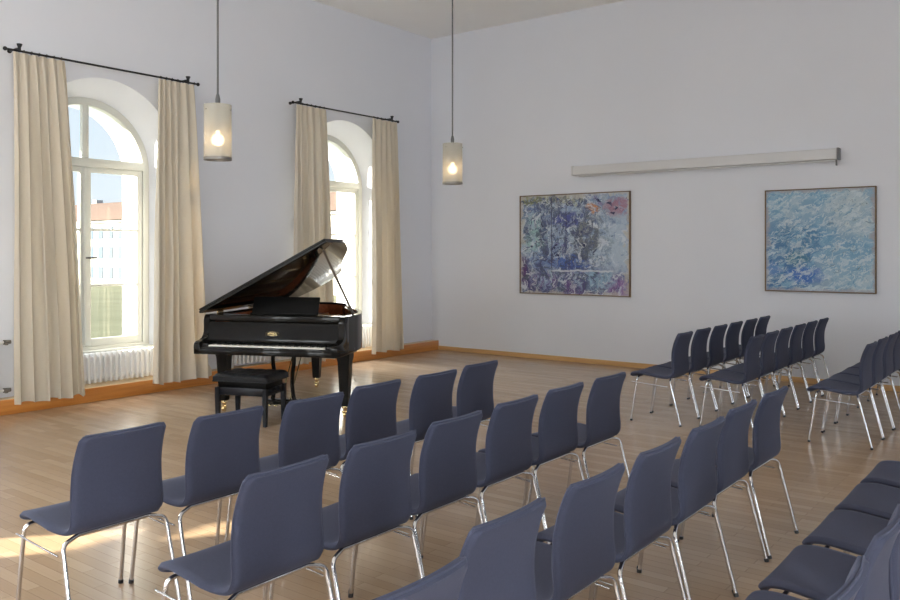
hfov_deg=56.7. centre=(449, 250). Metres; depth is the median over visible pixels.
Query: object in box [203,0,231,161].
pendant lamp
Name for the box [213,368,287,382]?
cushion
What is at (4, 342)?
radiator
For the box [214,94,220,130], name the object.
socket
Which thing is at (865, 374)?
chair
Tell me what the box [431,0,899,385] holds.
wall
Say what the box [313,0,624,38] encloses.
ceiling
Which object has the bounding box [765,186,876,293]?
painting
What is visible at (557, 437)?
chair
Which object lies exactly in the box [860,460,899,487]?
chair
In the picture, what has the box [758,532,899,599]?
chair
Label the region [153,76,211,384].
curtain
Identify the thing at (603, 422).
chair
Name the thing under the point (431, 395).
chair
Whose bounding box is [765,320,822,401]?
chair
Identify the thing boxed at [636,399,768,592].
chair
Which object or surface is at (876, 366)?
chair
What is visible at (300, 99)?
curtain rod
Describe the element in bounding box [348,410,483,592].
chair
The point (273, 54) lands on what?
wall
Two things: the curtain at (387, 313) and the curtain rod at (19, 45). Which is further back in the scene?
the curtain at (387, 313)
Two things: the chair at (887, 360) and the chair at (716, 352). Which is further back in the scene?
the chair at (716, 352)
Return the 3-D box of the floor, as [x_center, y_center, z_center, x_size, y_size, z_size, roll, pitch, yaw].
[-0.493,1.760,3.840,14.150,0.200,17.200,0,0,37]
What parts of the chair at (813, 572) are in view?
seat, backrest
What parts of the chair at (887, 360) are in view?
leg, leg, seat, leg, backrest, leg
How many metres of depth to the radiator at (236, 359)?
10.91 m
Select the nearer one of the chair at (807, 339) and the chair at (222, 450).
the chair at (222, 450)
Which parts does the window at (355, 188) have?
sash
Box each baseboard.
[0,340,438,415]
[438,346,899,391]
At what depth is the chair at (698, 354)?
8.47 m
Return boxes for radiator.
[0,340,10,392]
[83,347,152,383]
[231,355,280,367]
[362,324,371,347]
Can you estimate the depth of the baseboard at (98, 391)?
9.71 m
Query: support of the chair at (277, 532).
on the floor
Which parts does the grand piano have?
arm, leg, lyre post, lid panel, rail, damper rail, lyre post, leg, iron plate, arm, leg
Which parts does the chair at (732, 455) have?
leg, seat, leg, backrest, leg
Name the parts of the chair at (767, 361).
leg, leg, seat, leg, backrest, leg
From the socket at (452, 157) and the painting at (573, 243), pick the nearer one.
the socket at (452, 157)
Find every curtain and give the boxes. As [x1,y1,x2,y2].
[13,49,84,404]
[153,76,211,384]
[294,103,334,365]
[372,116,403,353]
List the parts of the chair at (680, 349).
leg, rod, leg, seat, leg, backrest, leg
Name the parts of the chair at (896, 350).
seat, backrest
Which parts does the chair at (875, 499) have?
seat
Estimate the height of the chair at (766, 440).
0.876 m
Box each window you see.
[68,97,152,353]
[327,135,368,324]
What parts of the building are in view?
cornice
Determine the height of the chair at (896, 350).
0.876 m
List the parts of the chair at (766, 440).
leg, seat, leg, backrest, leg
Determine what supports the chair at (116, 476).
on the floor
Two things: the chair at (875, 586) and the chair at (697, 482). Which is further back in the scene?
the chair at (697, 482)
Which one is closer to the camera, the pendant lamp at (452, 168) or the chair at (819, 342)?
the pendant lamp at (452, 168)
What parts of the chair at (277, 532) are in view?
rod, leg, leg, seat, leg, backrest, rod, leg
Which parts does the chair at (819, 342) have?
leg, backrest, leg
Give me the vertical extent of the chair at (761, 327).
0.876 m
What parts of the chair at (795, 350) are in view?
leg, leg, backrest, leg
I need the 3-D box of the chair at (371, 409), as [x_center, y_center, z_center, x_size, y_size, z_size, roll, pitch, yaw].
[-0.599,1.224,5.113,0.543,0.876,0.537,0,0,38]
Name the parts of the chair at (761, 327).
backrest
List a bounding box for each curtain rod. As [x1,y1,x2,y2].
[3,43,199,85]
[289,98,398,122]
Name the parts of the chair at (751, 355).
leg, rod, leg, seat, leg, backrest, leg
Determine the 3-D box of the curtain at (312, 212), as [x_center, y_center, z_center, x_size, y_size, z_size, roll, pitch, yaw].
[-1.904,-0.242,11.709,0.134,3.618,0.753,0,0,35]
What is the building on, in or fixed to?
on the ground
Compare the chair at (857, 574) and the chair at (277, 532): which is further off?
the chair at (277, 532)
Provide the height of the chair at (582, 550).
0.876 m
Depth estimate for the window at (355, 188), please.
13.31 m
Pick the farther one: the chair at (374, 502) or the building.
the building
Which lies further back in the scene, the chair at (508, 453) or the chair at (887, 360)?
the chair at (887, 360)
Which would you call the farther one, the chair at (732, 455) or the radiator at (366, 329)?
the radiator at (366, 329)
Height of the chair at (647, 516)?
0.876 m
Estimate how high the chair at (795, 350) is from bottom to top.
0.876 m
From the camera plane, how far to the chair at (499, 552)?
2.50 m
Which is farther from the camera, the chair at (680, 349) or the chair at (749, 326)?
the chair at (749, 326)
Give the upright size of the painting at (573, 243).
1.520 m
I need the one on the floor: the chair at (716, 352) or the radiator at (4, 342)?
the chair at (716, 352)
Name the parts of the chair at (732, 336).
leg, backrest, leg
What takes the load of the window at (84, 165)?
in the wall at (273, 54)
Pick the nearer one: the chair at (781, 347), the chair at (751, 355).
the chair at (751, 355)
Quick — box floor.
[0,350,899,599]
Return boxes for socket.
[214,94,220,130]
[450,135,454,162]
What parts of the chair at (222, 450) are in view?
leg, leg, seat, leg, backrest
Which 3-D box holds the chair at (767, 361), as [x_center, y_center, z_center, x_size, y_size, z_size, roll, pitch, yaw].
[2.992,1.224,8.303,0.543,0.876,0.484,0,0,37]
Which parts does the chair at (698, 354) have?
leg, leg, seat, leg, backrest, leg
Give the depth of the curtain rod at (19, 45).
9.09 m
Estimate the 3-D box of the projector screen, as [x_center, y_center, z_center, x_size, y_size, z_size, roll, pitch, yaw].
[3.299,-1.153,11.307,3.684,0.215,0.130,0,0,37]
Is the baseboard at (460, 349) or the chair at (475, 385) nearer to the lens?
the chair at (475, 385)
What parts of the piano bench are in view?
leg, leg, lift frame, leg, leg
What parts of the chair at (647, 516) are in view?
seat, leg, rod, leg, backrest, leg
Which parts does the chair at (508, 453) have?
leg, leg, leg, seat, backrest, leg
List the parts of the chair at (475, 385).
seat, backrest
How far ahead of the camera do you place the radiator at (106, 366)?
9.66 m
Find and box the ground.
[91,286,336,337]
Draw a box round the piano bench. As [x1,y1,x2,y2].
[212,368,288,427]
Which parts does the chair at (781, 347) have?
leg, leg, backrest, leg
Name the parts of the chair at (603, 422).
leg, leg, seat, leg, backrest, leg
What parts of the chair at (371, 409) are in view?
seat, backrest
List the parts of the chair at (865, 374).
leg, leg, rod, seat, leg, backrest, leg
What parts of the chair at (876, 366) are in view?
leg, leg, seat, leg, backrest, leg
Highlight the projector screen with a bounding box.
[571,147,840,176]
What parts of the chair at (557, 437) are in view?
seat, leg, leg, backrest, leg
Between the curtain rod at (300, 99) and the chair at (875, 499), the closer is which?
the chair at (875, 499)
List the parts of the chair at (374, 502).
leg, leg, leg, seat, backrest, rod, leg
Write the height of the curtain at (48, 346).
3.618 m
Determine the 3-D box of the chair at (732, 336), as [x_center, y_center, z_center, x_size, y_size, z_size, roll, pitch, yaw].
[3.016,1.224,9.400,0.543,0.876,0.484,0,0,38]
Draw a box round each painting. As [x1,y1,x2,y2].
[520,191,630,296]
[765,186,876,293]
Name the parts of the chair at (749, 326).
leg, backrest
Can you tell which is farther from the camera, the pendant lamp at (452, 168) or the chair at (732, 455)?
the pendant lamp at (452, 168)
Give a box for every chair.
[16,422,180,599]
[128,406,263,599]
[155,454,333,599]
[224,392,343,541]
[269,430,423,599]
[326,379,413,519]
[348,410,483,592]
[397,369,456,517]
[410,360,497,466]
[421,394,548,558]
[458,497,545,599]
[478,382,584,543]
[527,372,628,503]
[535,463,624,599]
[536,436,686,599]
[593,416,738,599]
[630,331,699,426]
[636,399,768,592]
[652,327,716,417]
[671,324,732,410]
[679,386,798,558]
[689,321,748,403]
[699,334,764,431]
[706,318,758,397]
[719,330,784,416]
[721,315,774,390]
[736,327,798,416]
[745,504,899,599]
[751,323,811,408]
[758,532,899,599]
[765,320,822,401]
[778,318,829,395]
[802,510,888,555]
[807,341,883,449]
[824,336,893,438]
[826,555,868,599]
[834,483,899,553]
[837,332,899,429]
[846,330,899,409]
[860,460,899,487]
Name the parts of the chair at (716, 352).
seat, leg, backrest, leg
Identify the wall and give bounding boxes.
[0,0,430,397]
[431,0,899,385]
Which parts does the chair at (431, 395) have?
seat, leg, backrest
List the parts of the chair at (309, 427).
leg, seat, backrest, leg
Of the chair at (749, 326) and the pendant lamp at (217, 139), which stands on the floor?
the chair at (749, 326)
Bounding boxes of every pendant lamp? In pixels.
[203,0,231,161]
[442,0,462,184]
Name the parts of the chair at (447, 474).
leg, leg, seat, backrest, leg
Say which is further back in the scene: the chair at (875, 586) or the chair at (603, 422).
the chair at (603, 422)
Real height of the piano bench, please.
0.490 m
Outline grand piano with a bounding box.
[194,239,361,417]
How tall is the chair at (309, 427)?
0.876 m
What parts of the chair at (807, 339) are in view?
leg, backrest, leg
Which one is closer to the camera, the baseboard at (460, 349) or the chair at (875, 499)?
the chair at (875, 499)
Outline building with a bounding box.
[75,192,336,294]
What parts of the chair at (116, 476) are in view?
leg, rod, leg, seat, backrest, leg, rod, leg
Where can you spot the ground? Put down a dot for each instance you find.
(106, 301)
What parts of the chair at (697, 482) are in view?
leg, leg, seat, leg, backrest, leg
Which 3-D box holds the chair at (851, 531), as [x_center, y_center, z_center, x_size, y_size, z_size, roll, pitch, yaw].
[1.809,1.224,3.480,0.543,0.876,0.537,0,0,37]
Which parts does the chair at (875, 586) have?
seat, backrest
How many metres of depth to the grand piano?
8.35 m
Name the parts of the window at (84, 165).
sash, sash, sill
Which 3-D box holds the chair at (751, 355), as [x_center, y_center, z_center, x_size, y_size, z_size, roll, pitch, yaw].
[2.691,1.224,7.899,0.543,0.876,0.484,0,0,37]

